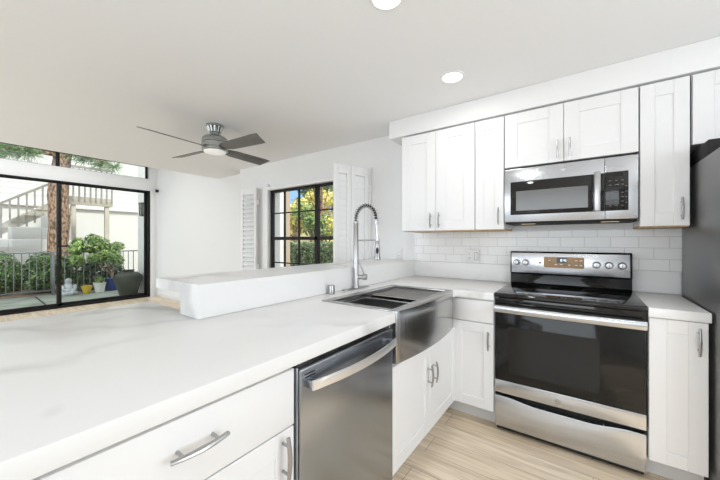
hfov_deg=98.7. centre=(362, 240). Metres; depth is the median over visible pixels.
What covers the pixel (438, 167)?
upper cabinet
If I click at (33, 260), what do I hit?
shrub
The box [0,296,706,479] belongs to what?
floor
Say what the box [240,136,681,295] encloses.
wall
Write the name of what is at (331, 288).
air gap
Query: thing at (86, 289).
flower pot
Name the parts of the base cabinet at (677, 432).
handle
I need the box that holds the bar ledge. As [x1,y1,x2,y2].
[156,259,414,318]
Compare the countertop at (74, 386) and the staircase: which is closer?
the countertop at (74, 386)
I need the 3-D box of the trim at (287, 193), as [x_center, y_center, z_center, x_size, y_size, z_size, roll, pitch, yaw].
[-1.461,-0.286,5.738,0.190,3.300,0.160,0,0,36]
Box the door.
[0,174,149,315]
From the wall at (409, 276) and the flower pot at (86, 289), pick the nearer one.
the wall at (409, 276)
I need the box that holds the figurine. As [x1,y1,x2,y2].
[62,278,77,295]
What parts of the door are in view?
sliding panel, fixed panel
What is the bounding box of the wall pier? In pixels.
[138,166,144,292]
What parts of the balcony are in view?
post, rail, post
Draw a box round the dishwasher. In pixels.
[291,325,395,479]
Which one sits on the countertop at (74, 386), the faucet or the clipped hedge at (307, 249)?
the faucet
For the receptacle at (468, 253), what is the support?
attached to the outlet at (472, 256)
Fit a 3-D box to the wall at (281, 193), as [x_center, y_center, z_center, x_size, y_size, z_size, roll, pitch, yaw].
[-1.688,-0.286,5.371,0.150,3.300,0.700,0,0,36]
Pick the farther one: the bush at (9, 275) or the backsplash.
the bush at (9, 275)
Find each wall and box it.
[0,158,156,295]
[0,215,70,269]
[157,169,239,296]
[209,276,409,317]
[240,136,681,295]
[280,192,283,266]
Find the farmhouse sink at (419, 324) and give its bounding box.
[322,284,452,363]
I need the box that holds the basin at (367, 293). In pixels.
[341,287,438,327]
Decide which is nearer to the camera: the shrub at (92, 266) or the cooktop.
the cooktop
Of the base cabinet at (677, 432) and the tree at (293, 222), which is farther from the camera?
the tree at (293, 222)
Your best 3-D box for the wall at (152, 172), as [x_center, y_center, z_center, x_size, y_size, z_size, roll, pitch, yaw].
[-6.478,-0.296,4.800,0.160,3.120,6.180,0,0,36]
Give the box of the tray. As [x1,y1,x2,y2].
[345,297,409,308]
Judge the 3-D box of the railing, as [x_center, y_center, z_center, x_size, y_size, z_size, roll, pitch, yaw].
[-7.811,0.774,6.747,0.050,1.020,9.385,0,0,36]
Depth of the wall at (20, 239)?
8.93 m
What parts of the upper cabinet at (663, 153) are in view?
underside panel, handle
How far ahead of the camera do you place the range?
1.86 m
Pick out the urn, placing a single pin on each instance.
(127, 282)
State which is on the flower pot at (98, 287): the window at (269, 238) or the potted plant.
the potted plant
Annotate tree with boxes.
[0,143,125,284]
[290,190,328,241]
[291,201,325,241]
[294,187,332,240]
[304,186,332,241]
[323,190,332,235]
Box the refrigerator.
[682,138,719,479]
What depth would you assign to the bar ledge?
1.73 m
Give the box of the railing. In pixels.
[0,250,137,295]
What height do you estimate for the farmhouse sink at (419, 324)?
0.260 m
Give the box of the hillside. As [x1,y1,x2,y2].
[290,189,332,246]
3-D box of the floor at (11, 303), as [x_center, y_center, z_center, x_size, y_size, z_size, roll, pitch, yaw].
[-6.987,1.334,6.164,2.260,0.100,9.400,0,0,36]
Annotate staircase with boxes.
[0,183,47,237]
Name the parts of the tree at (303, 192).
crown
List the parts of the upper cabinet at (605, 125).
door, handle, handle, door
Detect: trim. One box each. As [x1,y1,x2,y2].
[0,159,154,189]
[150,190,153,296]
[286,191,289,266]
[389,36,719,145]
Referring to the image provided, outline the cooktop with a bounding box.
[494,282,647,311]
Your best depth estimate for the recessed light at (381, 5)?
1.47 m
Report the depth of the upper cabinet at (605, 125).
2.06 m
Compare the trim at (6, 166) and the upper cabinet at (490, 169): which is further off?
the trim at (6, 166)
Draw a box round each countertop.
[0,276,508,479]
[635,292,711,322]
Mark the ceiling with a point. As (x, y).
(78, 77)
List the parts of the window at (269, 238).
frame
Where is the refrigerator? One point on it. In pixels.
(701, 239)
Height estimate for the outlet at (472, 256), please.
0.116 m
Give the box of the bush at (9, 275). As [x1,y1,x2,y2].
[0,251,23,295]
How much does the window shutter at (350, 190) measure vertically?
1.445 m
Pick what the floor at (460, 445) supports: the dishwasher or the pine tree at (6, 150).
the dishwasher
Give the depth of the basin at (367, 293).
2.11 m
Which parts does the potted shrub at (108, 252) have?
stem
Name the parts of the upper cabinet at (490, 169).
underside panel, handle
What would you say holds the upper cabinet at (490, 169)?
attached to the wall at (383, 155)
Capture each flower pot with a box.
[81,285,92,293]
[93,282,105,292]
[103,277,116,290]
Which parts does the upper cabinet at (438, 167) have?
door, underside panel, door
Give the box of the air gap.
[328,285,334,293]
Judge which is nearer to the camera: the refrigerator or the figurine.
the refrigerator
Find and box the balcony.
[69,164,112,271]
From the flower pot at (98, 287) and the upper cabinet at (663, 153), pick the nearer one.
the upper cabinet at (663, 153)
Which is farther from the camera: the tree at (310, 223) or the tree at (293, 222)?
the tree at (293, 222)
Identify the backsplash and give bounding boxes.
[414,229,681,293]
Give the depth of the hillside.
24.27 m
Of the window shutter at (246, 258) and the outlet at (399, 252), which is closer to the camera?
the outlet at (399, 252)
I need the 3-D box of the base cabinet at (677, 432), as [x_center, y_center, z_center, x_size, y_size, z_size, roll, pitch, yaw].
[1.773,0.832,1.808,0.218,0.864,0.679,0,0,36]
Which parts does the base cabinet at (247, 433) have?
handle, door, handle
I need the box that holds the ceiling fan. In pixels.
[137,122,268,164]
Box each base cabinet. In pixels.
[32,368,293,479]
[389,327,454,475]
[449,296,495,421]
[645,315,708,479]
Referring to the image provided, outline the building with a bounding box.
[0,143,137,274]
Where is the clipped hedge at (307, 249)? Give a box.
[290,241,332,265]
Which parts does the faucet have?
deck plate, lever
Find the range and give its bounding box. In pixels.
[494,251,647,474]
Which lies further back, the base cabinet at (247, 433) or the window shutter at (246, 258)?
the window shutter at (246, 258)
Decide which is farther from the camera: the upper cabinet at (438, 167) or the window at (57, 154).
the window at (57, 154)
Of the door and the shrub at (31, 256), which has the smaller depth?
the door
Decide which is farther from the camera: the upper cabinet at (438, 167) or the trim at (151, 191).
the trim at (151, 191)
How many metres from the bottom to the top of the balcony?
3.830 m
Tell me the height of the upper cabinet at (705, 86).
0.400 m
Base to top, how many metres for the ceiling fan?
0.276 m
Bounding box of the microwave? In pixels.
[505,154,637,225]
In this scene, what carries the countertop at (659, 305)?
on the base cabinet at (677, 432)
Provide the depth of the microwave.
2.06 m
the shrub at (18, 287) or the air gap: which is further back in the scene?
the shrub at (18, 287)
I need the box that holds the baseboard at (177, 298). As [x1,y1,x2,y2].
[157,292,179,300]
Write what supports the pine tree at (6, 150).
on the ground
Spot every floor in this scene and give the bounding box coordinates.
[0,290,139,309]
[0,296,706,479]
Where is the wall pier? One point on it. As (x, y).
(141, 170)
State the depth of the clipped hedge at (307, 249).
7.41 m
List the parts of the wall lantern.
glass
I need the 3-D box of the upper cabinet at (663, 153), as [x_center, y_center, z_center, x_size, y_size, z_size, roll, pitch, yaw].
[1.853,-0.512,1.927,0.213,0.861,0.377,0,0,36]
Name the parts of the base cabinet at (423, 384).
door, handle, handle, door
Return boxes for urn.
[114,269,142,295]
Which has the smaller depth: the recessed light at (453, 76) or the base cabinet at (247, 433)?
the base cabinet at (247, 433)
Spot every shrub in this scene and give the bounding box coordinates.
[1,263,26,290]
[22,250,88,289]
[24,254,55,291]
[65,233,125,277]
[78,260,124,289]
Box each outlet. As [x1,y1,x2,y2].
[396,249,402,258]
[466,250,479,262]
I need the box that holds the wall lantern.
[138,202,143,215]
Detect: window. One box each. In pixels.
[0,142,147,178]
[263,167,371,268]
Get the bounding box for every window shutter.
[241,187,258,270]
[333,163,371,262]
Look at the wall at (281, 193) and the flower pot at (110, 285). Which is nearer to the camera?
the wall at (281, 193)
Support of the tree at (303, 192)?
on the hillside
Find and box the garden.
[0,271,137,298]
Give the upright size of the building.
6.630 m
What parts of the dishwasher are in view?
handle mount, handle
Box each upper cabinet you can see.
[402,123,485,232]
[475,116,511,231]
[505,87,638,169]
[633,76,689,228]
[690,69,719,153]
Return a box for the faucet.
[342,203,380,290]
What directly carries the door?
in the wall at (152, 172)
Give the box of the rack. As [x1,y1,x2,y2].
[372,288,437,300]
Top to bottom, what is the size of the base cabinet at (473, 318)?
0.864 m
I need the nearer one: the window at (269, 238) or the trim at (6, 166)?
the window at (269, 238)
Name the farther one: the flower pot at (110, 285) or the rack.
the flower pot at (110, 285)
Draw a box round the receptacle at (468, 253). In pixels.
[467,252,470,259]
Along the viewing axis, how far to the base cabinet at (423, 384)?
1.78 m
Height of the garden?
0.170 m
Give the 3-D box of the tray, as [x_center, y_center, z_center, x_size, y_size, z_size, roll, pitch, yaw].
[0.102,0.401,1.830,0.384,0.066,0.240,0,0,36]
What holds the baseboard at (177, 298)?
attached to the wall at (198, 217)
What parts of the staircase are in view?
handrail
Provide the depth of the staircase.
9.06 m
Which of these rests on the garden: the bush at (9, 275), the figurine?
the bush at (9, 275)
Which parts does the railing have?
rail, post, rail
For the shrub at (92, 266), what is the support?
on the garden
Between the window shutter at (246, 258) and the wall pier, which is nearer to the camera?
the window shutter at (246, 258)
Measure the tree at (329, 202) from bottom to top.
4.667 m
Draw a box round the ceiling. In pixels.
[0,0,719,178]
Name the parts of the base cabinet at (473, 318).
drawer, door, handle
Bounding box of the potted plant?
[94,276,104,282]
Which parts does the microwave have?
door glass, door, handle, control panel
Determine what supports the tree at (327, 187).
on the ground
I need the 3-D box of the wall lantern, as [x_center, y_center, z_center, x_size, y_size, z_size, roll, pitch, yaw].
[-5.129,-0.734,7.275,0.170,0.315,0.184,0,0,36]
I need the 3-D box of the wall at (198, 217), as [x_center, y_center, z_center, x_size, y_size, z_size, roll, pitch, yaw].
[-3.285,-0.296,6.199,3.710,3.120,0.180,0,0,36]
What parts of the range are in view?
storage drawer, trim, door glass, rail, oven door, handle, control panel, knob, knob, knob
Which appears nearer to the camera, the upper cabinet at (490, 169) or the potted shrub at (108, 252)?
the upper cabinet at (490, 169)
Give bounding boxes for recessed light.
[369,0,403,11]
[440,70,464,83]

